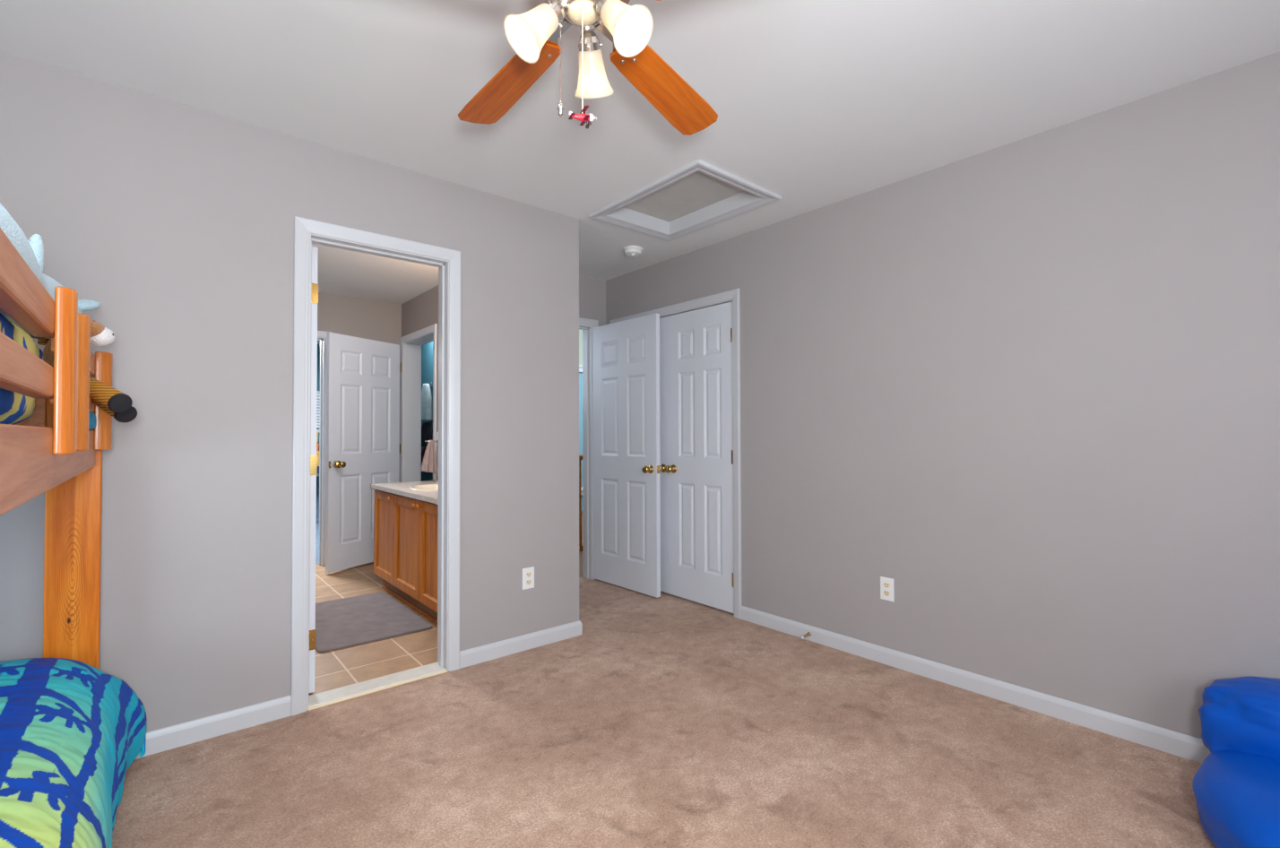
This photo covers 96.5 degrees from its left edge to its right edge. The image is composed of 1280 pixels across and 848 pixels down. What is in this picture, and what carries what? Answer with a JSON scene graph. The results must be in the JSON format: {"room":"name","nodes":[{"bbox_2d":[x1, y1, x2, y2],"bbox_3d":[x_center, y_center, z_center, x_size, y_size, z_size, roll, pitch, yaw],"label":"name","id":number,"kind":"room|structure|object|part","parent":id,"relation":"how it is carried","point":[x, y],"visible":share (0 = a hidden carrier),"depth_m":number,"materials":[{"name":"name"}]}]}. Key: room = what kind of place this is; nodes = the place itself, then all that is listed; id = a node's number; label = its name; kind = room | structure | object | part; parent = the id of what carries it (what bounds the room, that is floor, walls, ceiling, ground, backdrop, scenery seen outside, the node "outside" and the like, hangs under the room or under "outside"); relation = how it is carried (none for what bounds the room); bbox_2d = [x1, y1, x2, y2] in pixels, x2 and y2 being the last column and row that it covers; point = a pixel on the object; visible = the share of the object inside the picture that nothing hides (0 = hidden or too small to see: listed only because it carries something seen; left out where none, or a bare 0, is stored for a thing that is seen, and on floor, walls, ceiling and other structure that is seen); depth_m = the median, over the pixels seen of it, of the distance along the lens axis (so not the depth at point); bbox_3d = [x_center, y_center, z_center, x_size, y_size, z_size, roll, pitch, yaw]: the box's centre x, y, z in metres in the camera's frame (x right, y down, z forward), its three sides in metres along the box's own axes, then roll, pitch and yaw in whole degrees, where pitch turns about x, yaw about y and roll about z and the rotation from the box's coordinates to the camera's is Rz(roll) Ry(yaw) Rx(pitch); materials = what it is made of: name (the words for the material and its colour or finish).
{"room":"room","nodes":[
{"label":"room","id":0,"kind":"room"},
{"bbox_2d":[0,51,579,732],"bbox_3d":[-1.643,-0.004,2.340,3.275,2.440,0.120,1,-1,-40],"label":"wall","id":1,"kind":"structure","parent":0,"point":[177,219],"depth_m":2.26,"materials":[{"name":"grey paint"}]},
{"bbox_2d":[135,695,291,759],"bbox_3d":[-2.106,1.168,1.836,1.697,0.081,0.012,1,-1,-40],"label":"baseboard","id":2,"kind":"structure","parent":1,"relation":"attached to","point":[161,739],"depth_m":2.22,"materials":[{"name":"white paint"}]},
{"bbox_2d":[308,246,318,692],"bbox_3d":[-1.701,0.204,2.785,0.105,2.012,0.608,1,-1,-40],"label":"door","id":3,"kind":"structure","parent":1,"relation":"in","point":[315,285],"depth_m":2.58,"materials":[{"name":"white paint"}]},
{"bbox_2d":[290,216,460,715],"bbox_3d":[-1.222,0.172,2.685,0.731,2.098,0.138,1,-1,-40],"label":"trim","id":4,"kind":"structure","parent":1,"relation":"attached to","point":[307,232],"depth_m":2.69,"materials":[{"name":"white paint"}]},
{"bbox_2d":[307,662,447,710],"bbox_3d":[-1.221,1.217,2.669,0.603,0.016,0.132,1,-1,-40],"label":"threshold","id":5,"kind":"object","parent":1,"relation":"attached to","point":[328,697],"depth_m":2.64,"materials":[{"name":"stone"}]},
{"bbox_2d":[459,620,582,668],"bbox_3d":[-0.940,1.193,3.473,0.739,0.081,0.992,1,-1,-40],"label":"baseboard","id":6,"kind":"structure","parent":1,"relation":"attached to","point":[492,651],"depth_m":3.07,"materials":[{"name":"white paint"}]},
{"bbox_2d":[522,566,534,589],"bbox_3d":[-0.609,0.843,3.120,0.072,0.116,0.009,1,-1,-40],"label":"wall outlet","id":7,"kind":"object","parent":1,"relation":"attached to","point":[528,573],"visible":1,"depth_m":3.12,"materials":[{"name":"white plastic"}]},
{"bbox_2d":[316,344,319,450],"bbox_3d":[-4.542,0.065,5.950,3.005,2.440,3.250,1,-1,-40],"label":"wall","id":8,"kind":"structure","parent":0,"point":[318,345],"depth_m":8.00,"materials":[{"name":"teal paint"}]},
{"bbox_2d":[316,390,319,432],"bbox_3d":[-4.718,-0.174,7.759,0.820,0.580,0.075,1,-1,-40],"label":"window","id":9,"kind":"structure","parent":8,"relation":"in","point":[317,392],"depth_m":7.94,"materials":[{"name":"white paint"}]},
{"bbox_2d":[317,292,401,482],"bbox_3d":[-3.107,0.044,4.960,2.105,2.440,0.120,1,-1,-40],"label":"wall","id":10,"kind":"structure","parent":0,"point":[380,321],"depth_m":5.33,"materials":[{"name":"beige paint"}]},
{"bbox_2d":[317,330,331,565],"bbox_3d":[-3.133,0.215,4.924,0.818,2.098,0.138,1,-1,-40],"label":"trim","id":11,"kind":"structure","parent":10,"relation":"attached to","point":[321,334],"depth_m":5.12,"materials":[{"name":"white paint"}]},
{"bbox_2d":[325,332,400,573],"bbox_3d":[-2.441,0.242,5.126,0.171,2.018,0.782,-1,-1,23],"label":"door","id":12,"kind":"structure","parent":10,"relation":"in","point":[363,445],"depth_m":5.04,"materials":[{"name":"white paint"}]},
{"bbox_3d":[-2.517,0.341,4.813,0.068,0.062,0.062,-1,-1,23],"label":"knob","id":13,"kind":"part","parent":12,"relation":"part of","materials":[{"name":"gold metal"}]},
{"bbox_2d":[401,285,438,479],"bbox_3d":[-1.379,0.032,4.499,0.072,2.440,2.824,1,-1,-40],"label":"wall","id":14,"kind":"structure","parent":0,"point":[420,312],"depth_m":5.11,"materials":[{"name":"beige paint"}]},
{"bbox_2d":[399,323,436,482],"bbox_3d":[-1.966,0.209,5.246,0.182,2.113,0.904,1,-1,-40],"label":"trim","id":15,"kind":"structure","parent":14,"relation":"attached to","point":[410,344],"depth_m":5.52,"materials":[{"name":"white paint"}]},
{"bbox_2d":[420,341,432,481],"bbox_3d":[-2.300,-0.320,6.061,0.545,3.200,2.600,1,-1,-40],"label":"wall","id":16,"kind":"structure","parent":0,"point":[427,349],"depth_m":6.45,"materials":[{"name":"teal paint"}]},
{"bbox_2d":[421,447,426,464],"bbox_3d":[-2.311,0.348,6.198,0.113,0.190,0.340,1,-1,-40],"label":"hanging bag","id":17,"kind":"object","parent":16,"relation":"hanging from","point":[424,448],"visible":0.27,"depth_m":6.19,"materials":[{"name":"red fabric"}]},
{"bbox_2d":[421,422,432,446],"bbox_3d":[-2.324,0.113,6.217,0.113,0.260,0.340,1,-1,-40],"label":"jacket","id":18,"kind":"object","parent":16,"relation":"hanging from","point":[427,432],"visible":0.62,"depth_m":6.14,"materials":[{"name":"black fabric"}]},
{"bbox_2d":[421,381,432,389],"bbox_3d":[-2.285,-0.436,6.261,0.063,0.060,0.900,1,-1,-40],"label":"wall rack","id":19,"kind":"object","parent":16,"relation":"attached to","point":[429,383],"visible":0.18,"depth_m":6.34,"materials":[{"name":"grey metal"}]},
{"bbox_2d":[421,383,432,421],"bbox_3d":[-2.338,-0.236,6.238,0.113,0.400,0.320,1,-1,-40],"label":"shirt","id":20,"kind":"object","parent":19,"relation":"hanging from","point":[427,402],"visible":0.85,"depth_m":6.15,"materials":[{"name":"fabric"}]},
{"bbox_2d":[579,328,582,510],"bbox_3d":[-1.336,-0.233,8.393,3.950,3.300,0.100,1,-1,-40],"label":"wall","id":21,"kind":"structure","parent":0,"point":[580,373],"depth_m":8.70,"materials":[{"name":"blue paint"}]},
{"bbox_2d":[579,275,605,326],"bbox_3d":[-0.674,0.029,4.453,0.941,2.440,0.120,1,-1,-40],"label":"wall","id":22,"kind":"structure","parent":0,"point":[592,290],"depth_m":4.64,"materials":[{"name":"grey paint"}]},
{"bbox_2d":[579,317,598,579],"bbox_3d":[-0.693,0.200,4.423,0.831,2.098,0.138,1,-1,-40],"label":"trim","id":23,"kind":"structure","parent":22,"relation":"attached to","point":[586,324],"depth_m":4.64,"materials":[{"name":"white paint"}]},
{"bbox_2d":[592,313,662,597],"bbox_3d":[-0.120,0.225,4.344,0.171,2.018,0.765,1,-1,-42],"label":"door","id":24,"kind":"structure","parent":22,"relation":"in","point":[627,495],"depth_m":4.30,"materials":[{"name":"white paint"}]},
{"bbox_3d":[0.052,0.324,4.075,0.068,0.062,0.062,1,-1,-42],"label":"knob","id":25,"kind":"part","parent":24,"relation":"part of","materials":[{"name":"gold metal"}]},
{"bbox_2d":[0,0,1279,303],"bbox_3d":[-0.872,-1.287,2.271,4.335,0.120,7.150,1,-1,-40],"label":"ceiling","id":26,"kind":"structure","parent":0,"point":[817,104],"depth_m":2.05,"materials":[{"name":"white paint"}]},
{"bbox_2d":[458,0,717,135],"bbox_3d":[-0.201,-0.983,1.359,1.162,0.524,1.237,0,-1,-15],"label":"ceiling fan","id":27,"kind":"object","parent":26,"relation":"hanging from","point":[533,34],"visible":1,"depth_m":1.49,"materials":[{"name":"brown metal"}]},
{"bbox_3d":[-0.396,-1.003,1.702,0.134,0.032,0.488,1,-1,-39],"label":"blade","id":28,"kind":"part","parent":27,"relation":"part of","materials":[{"name":"brown wood"}]},
{"bbox_3d":[-0.237,-0.937,1.341,0.060,0.064,0.046,1,-1,-40],"label":"light bulb","id":29,"kind":"part","parent":27,"relation":"part of","materials":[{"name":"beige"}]},
{"bbox_3d":[-0.258,-0.918,1.336,0.127,0.130,0.106,1,-1,-40],"label":"lamp shade","id":30,"kind":"part","parent":27,"relation":"part of","materials":[{"name":"white glass"}]},
{"bbox_3d":[-0.190,-0.882,1.365,0.004,0.236,0.004,0,-1,-10],"label":"pull chain","id":31,"kind":"part","parent":27,"relation":"part of","materials":[{"name":"silver metal"}]},
{"bbox_2d":[568,104,596,129],"bbox_3d":[-0.134,-0.712,1.328,0.065,0.035,0.054,0,-1,-24],"label":"airplane","id":32,"kind":"object","parent":27,"relation":"hanging from","point":[584,117],"visible":1,"depth_m":1.32,"materials":[{"name":"red paint"}]},
{"bbox_3d":[-0.134,-0.861,1.331,0.004,0.278,0.004,1,-1,-40],"label":"pull chain","id":33,"kind":"part","parent":27,"relation":"part of","materials":[{"name":"silver metal"}]},
{"bbox_3d":[-0.138,-0.990,1.385,0.080,0.022,0.080,1,-1,-40],"label":"lamp shade","id":34,"kind":"part","parent":27,"relation":"part of","materials":[{"name":"white glass"}]},
{"bbox_3d":[-0.125,-0.915,1.517,0.119,0.130,0.118,1,-1,-40],"label":"lamp shade","id":35,"kind":"part","parent":27,"relation":"part of","materials":[{"name":"white glass"}]},
{"bbox_3d":[-0.048,-0.938,1.323,0.046,0.064,0.060,1,-1,-40],"label":"light bulb","id":36,"kind":"part","parent":27,"relation":"part of","materials":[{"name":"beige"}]},
{"bbox_3d":[-0.029,-0.919,1.314,0.106,0.130,0.127,1,-1,-40],"label":"lamp shade","id":37,"kind":"part","parent":27,"relation":"part of","materials":[{"name":"white glass"}]},
{"bbox_3d":[0.084,-1.004,1.729,0.134,0.032,0.488,-1,-1,33],"label":"blade","id":38,"kind":"part","parent":27,"relation":"part of","materials":[{"name":"brown wood"}]},
{"bbox_2d":[622,245,642,256],"bbox_3d":[-0.049,-1.178,3.922,0.136,0.047,0.136,1,-1,-40],"label":"smoke detector","id":39,"kind":"object","parent":26,"relation":"attached to","point":[630,250],"visible":1,"depth_m":3.88,"materials":[{"name":"white plastic"}]},
{"bbox_3d":[-0.049,-1.195,3.922,0.136,0.013,0.136,1,-1,-40],"label":"plate","id":40,"kind":"part","parent":39,"relation":"part of","materials":[{"name":"white plastic"}]},
{"bbox_2d":[588,159,781,241],"bbox_3d":[0.231,-1.249,3.179,0.638,0.103,0.870,1,-1,-40],"label":"attic hatch","id":41,"kind":"object","parent":26,"relation":"attached to","point":[699,194],"visible":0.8,"depth_m":3.25,"materials":[{"name":"white paint"}]},
{"bbox_3d":[0.231,-1.294,3.180,0.499,0.013,0.731,1,-1,-40],"label":"panel","id":42,"kind":"part","parent":41,"relation":"part of","materials":[{"name":"white paint"}]},
{"bbox_2d":[112,510,1216,847],"bbox_3d":[-0.612,1.301,4.578,7.770,0.100,10.400,1,-1,-40],"label":"floor","id":43,"kind":"structure","parent":0,"point":[671,721],"depth_m":2.05,"materials":[{"name":"beige carpet"}]},
{"bbox_2d":[0,227,112,669],"bbox_3d":[-1.535,0.463,0.813,1.066,1.455,2.042,1,-1,-40],"label":"bunk bed","id":44,"kind":"object","parent":43,"relation":"on","point":[54,452],"visible":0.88,"depth_m":1.32,"materials":[{"name":"orange wood"}]},
{"bbox_3d":[-0.849,-0.086,0.748,0.036,0.060,0.953,1,-1,-40],"label":"guard rail","id":45,"kind":"part","parent":44,"relation":"part of","materials":[{"name":"orange wood"}]},
{"bbox_3d":[-0.849,-0.209,0.750,0.036,0.068,0.953,1,-1,-40],"label":"guard rail","id":46,"kind":"part","parent":44,"relation":"part of","materials":[{"name":"orange wood"}]},
{"bbox_3d":[-1.175,0.066,1.127,0.038,0.117,1.958,1,-1,-40],"label":"rail","id":47,"kind":"part","parent":44,"relation":"part of","materials":[{"name":"orange wood"}]},
{"bbox_3d":[-1.114,-0.101,1.109,0.029,0.320,0.062,1,-1,-40],"label":"guard post","id":48,"kind":"part","parent":44,"relation":"part of","materials":[{"name":"brown wood"}]},
{"bbox_3d":[-1.563,-0.070,1.586,0.036,0.060,0.740,1,-1,-40],"label":"guard rail","id":49,"kind":"part","parent":44,"relation":"part of","materials":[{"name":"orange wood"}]},
{"bbox_3d":[-1.847,0.559,1.860,0.130,1.300,0.040,1,-1,-40],"label":"leg","id":50,"kind":"part","parent":44,"relation":"part of","materials":[{"name":"orange wood"}]},
{"bbox_3d":[-1.564,-0.193,1.588,0.036,0.068,0.740,1,-1,-40],"label":"guard rail","id":51,"kind":"part","parent":44,"relation":"part of","materials":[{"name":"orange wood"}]},
{"bbox_2d":[0,657,147,847],"bbox_3d":[-1.567,0.915,0.894,1.192,0.526,2.100,1,-1,-40],"label":"comforter","id":52,"kind":"object","parent":44,"relation":"on","point":[71,730],"visible":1,"depth_m":1.32,"materials":[{"name":"blue fabric"}]},
{"bbox_3d":[-1.319,-0.097,1.348,0.028,0.320,0.062,1,-1,-40],"label":"guard post","id":53,"kind":"part","parent":44,"relation":"part of","materials":[{"name":"brown wood"}]},
{"bbox_2d":[37,319,137,422],"bbox_3d":[-1.635,-0.162,1.701,0.210,0.314,0.363,1,-1,-40],"label":"horse","id":54,"kind":"object","parent":44,"relation":"on","point":[116,403],"visible":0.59,"depth_m":1.63},
{"bbox_3d":[-1.671,-0.075,1.774,0.231,0.137,0.057,0,-1,17],"label":"leg","id":55,"kind":"part","parent":54,"relation":"part of","materials":[{"name":"yellow fabric"}]},
{"bbox_3d":[-1.586,-0.098,1.652,0.239,0.127,0.061,0,-1,13],"label":"leg","id":56,"kind":"part","parent":54,"relation":"part of","materials":[{"name":"yellow fabric"}]},
{"bbox_2d":[88,411,96,430],"bbox_3d":[-1.713,-0.011,1.735,0.086,0.061,0.309,1,-1,-40],"label":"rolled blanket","id":57,"kind":"object","parent":44,"relation":"on","point":[92,422],"visible":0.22,"depth_m":1.71,"materials":[{"name":"fabric"}]},
{"bbox_3d":[-1.745,-0.074,1.858,0.040,0.317,0.062,1,-1,-40],"label":"guard post","id":58,"kind":"part","parent":44,"relation":"part of","materials":[{"name":"brown wood"}]},
{"bbox_3d":[-1.553,0.045,0.811,0.928,0.082,1.930,1,-1,-40],"label":"mattress","id":59,"kind":"object","parent":44,"relation":"on","visible":0},
{"bbox_2d":[0,313,43,424],"bbox_3d":[-1.385,-0.113,0.705,0.815,0.258,1.554,1,-1,-40],"label":"comforter","id":60,"kind":"object","parent":59,"relation":"on","point":[15,408],"visible":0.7,"depth_m":1.14,"materials":[{"name":"blue fabric"}]},
{"bbox_2d":[0,202,100,338],"bbox_3d":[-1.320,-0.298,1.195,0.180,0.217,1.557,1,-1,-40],"label":"plush whale","id":61,"kind":"object","parent":60,"relation":"on","point":[31,250],"visible":0.38,"depth_m":1.03,"materials":[{"name":"white fabric"}]},
{"bbox_2d":[315,473,319,523],"bbox_3d":[-4.564,0.987,7.524,0.810,0.650,0.300,1,-1,-40],"label":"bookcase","id":62,"kind":"object","parent":43,"relation":"on","point":[317,474],"visible":0.02,"depth_m":7.82,"materials":[{"name":"grey wood"}]},
{"bbox_3d":[-4.562,0.612,7.519,0.590,0.099,0.230,1,-1,-40],"label":"storage box","id":63,"kind":"object","parent":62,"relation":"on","visible":0},
{"bbox_2d":[316,450,319,466],"bbox_3d":[-4.566,0.462,7.519,0.580,0.199,0.230,1,-1,-40],"label":"storage box","id":64,"kind":"object","parent":63,"relation":"on","point":[317,452],"visible":0.09,"depth_m":7.61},
{"bbox_2d":[315,592,432,652],"bbox_3d":[-1.810,1.234,3.638,0.620,0.014,1.010,1,-1,-40],"label":"bath rug","id":65,"kind":"object","parent":43,"relation":"on","point":[355,620],"visible":0.76,"depth_m":3.54,"materials":[{"name":"grey fabric"}]},
{"bbox_2d":[373,489,437,623],"bbox_3d":[-1.280,0.861,3.870,0.576,0.761,1.715,1,-1,-40],"label":"vanity cabinet","id":66,"kind":"object","parent":43,"relation":"on","point":[405,529],"visible":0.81,"depth_m":3.80,"materials":[{"name":"brown wood"}]},
{"bbox_3d":[-1.869,0.814,4.179,0.018,0.632,0.458,1,-1,-40],"label":"door","id":67,"kind":"part","parent":66,"relation":"part of","materials":[{"name":"brown wood"}]},
{"bbox_2d":[370,480,438,504],"bbox_3d":[-1.282,0.476,3.883,0.568,0.223,1.727,1,-1,-40],"label":"countertop","id":68,"kind":"structure","parent":66,"relation":"on","point":[427,490],"depth_m":4.00,"materials":[{"name":"stone"}]},
{"bbox_2d":[408,484,438,491],"bbox_3d":[-1.409,0.516,4.041,0.403,0.148,0.523,1,-1,-40],"label":"basin","id":69,"kind":"object","parent":68,"relation":"in","point":[426,487],"depth_m":4.15,"materials":[{"name":"white ceramic"}]},
{"bbox_2d":[424,439,438,482],"bbox_3d":[-1.638,0.292,4.551,0.145,0.334,0.090,1,-1,-40],"label":"towel stand","id":70,"kind":"object","parent":68,"relation":"on","point":[436,441],"visible":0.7,"depth_m":4.56,"materials":[{"name":"silver metal"}]},
{"bbox_2d":[419,440,438,473],"bbox_3d":[-1.672,0.259,4.523,0.127,0.266,0.068,1,-1,-40],"label":"hand towel","id":71,"kind":"object","parent":70,"relation":"hanging from","point":[429,464],"visible":1,"depth_m":4.52,"materials":[{"name":"fabric"}]},
{"bbox_3d":[-1.555,0.807,3.811,0.018,0.632,0.486,1,-1,-40],"label":"door","id":72,"kind":"part","parent":66,"relation":"part of","materials":[{"name":"brown wood"}]},
{"bbox_3d":[-1.422,1.230,3.729,0.008,0.018,1.695,1,-1,-40],"label":"shoe moulding","id":73,"kind":"part","parent":66,"relation":"part of","materials":[{"name":"brown wood"}]},
{"bbox_3d":[-1.232,0.799,3.432,0.018,0.632,0.486,1,-1,-40],"label":"door","id":74,"kind":"part","parent":66,"relation":"part of","materials":[{"name":"brown wood"}]},
{"bbox_2d":[579,454,582,550],"bbox_3d":[-0.402,0.791,5.950,2.800,0.965,0.080,1,-1,-40],"label":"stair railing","id":75,"kind":"object","parent":43,"relation":"on","point":[580,455],"visible":0.05,"depth_m":5.77,"materials":[{"name":"brown wood"}]},
{"bbox_2d":[1192,676,1279,847],"bbox_3d":[2.049,0.987,1.290,0.848,0.404,1.181,1,-1,-40],"label":"bean bag chair","id":76,"kind":"object","parent":43,"relation":"on","point":[1236,787],"visible":1,"depth_m":1.66,"materials":[{"name":"blue fabric"}]},
{"bbox_3d":[2.052,1.065,1.286,0.848,0.248,1.161,1,-1,-40],"label":"seat","id":77,"kind":"part","parent":76,"relation":"part of","materials":[{"name":"blue fabric"}]},
{"bbox_3d":[2.231,0.954,1.445,0.371,0.333,1.181,1,-1,-40],"label":"backrest","id":78,"kind":"part","parent":76,"relation":"part of","materials":[{"name":"blue fabric"}]},
{"bbox_2d":[605,51,1279,738],"bbox_3d":[1.411,-0.004,2.823,0.120,2.440,5.306,1,-1,-40],"label":"wall","id":79,"kind":"structure","parent":0,"point":[1029,386],"depth_m":2.40,"materials":[{"name":"grey paint"}]},
{"bbox_2d":[659,316,669,593],"bbox_3d":[-0.001,0.225,4.370,0.103,2.014,0.606,1,-1,-40],"label":"door","id":80,"kind":"structure","parent":79,"relation":"in","point":[663,321],"depth_m":4.18,"materials":[{"name":"white paint"}]},
{"bbox_3d":[0.148,0.323,4.166,0.068,0.062,0.062,1,-1,-40],"label":"knob","id":81,"kind":"part","parent":80,"relation":"part of","materials":[{"name":"gold metal"}]},
{"bbox_2d":[610,288,741,618],"bbox_3d":[0.244,0.193,4.179,0.138,2.098,1.346,1,-1,-40],"label":"trim","id":82,"kind":"structure","parent":79,"relation":"attached to","point":[733,295],"depth_m":3.65,"materials":[{"name":"white paint"}]},
{"bbox_2d":[665,301,733,613],"bbox_3d":[0.396,0.216,3.904,0.103,2.014,0.614,1,-1,-40],"label":"door","id":83,"kind":"structure","parent":79,"relation":"in","point":[700,467],"depth_m":3.90,"materials":[{"name":"white paint"}]},
{"bbox_3d":[0.218,0.321,4.084,0.068,0.062,0.062,1,-1,-40],"label":"knob","id":84,"kind":"part","parent":83,"relation":"part of","materials":[{"name":"gold metal"}]},
{"bbox_2d":[801,631,811,639],"bbox_3d":[0.928,1.187,3.204,0.076,0.024,0.022,1,-1,-40],"label":"door stop","id":85,"kind":"object","parent":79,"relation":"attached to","point":[808,633],"visible":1,"depth_m":3.21,"materials":[{"name":"gold metal"}]},
{"bbox_2d":[880,576,894,601],"bbox_3d":[1.253,0.838,2.898,0.009,0.116,0.072,1,-1,-40],"label":"wall outlet","id":86,"kind":"object","parent":79,"relation":"attached to","point":[886,584],"visible":1,"depth_m":2.89,"materials":[{"name":"white plastic"}]},
{"bbox_2d":[883,582,890,588],"bbox_3d":[1.252,0.817,2.897,0.004,0.024,0.033,1,-1,-40],"label":"receptacle","id":87,"kind":"object","parent":86,"relation":"attached to","point":[886,584],"depth_m":2.89,"materials":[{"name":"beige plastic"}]},
{"bbox_2d":[883,590,890,596],"bbox_3d":[1.252,0.858,2.897,0.004,0.024,0.033,1,-1,-40],"label":"receptacle","id":88,"kind":"object","parent":86,"relation":"attached to","point":[886,592],"depth_m":2.89,"materials":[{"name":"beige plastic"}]},
{"bbox_2d":[740,605,1210,763],"bbox_3d":[1.823,1.164,2.223,0.012,0.081,3.652,1,-1,-40],"label":"baseboard","id":89,"kind":"structure","parent":79,"relation":"attached to","point":[1181,745],"depth_m":2.48,"materials":[{"name":"white paint"}]}
]}

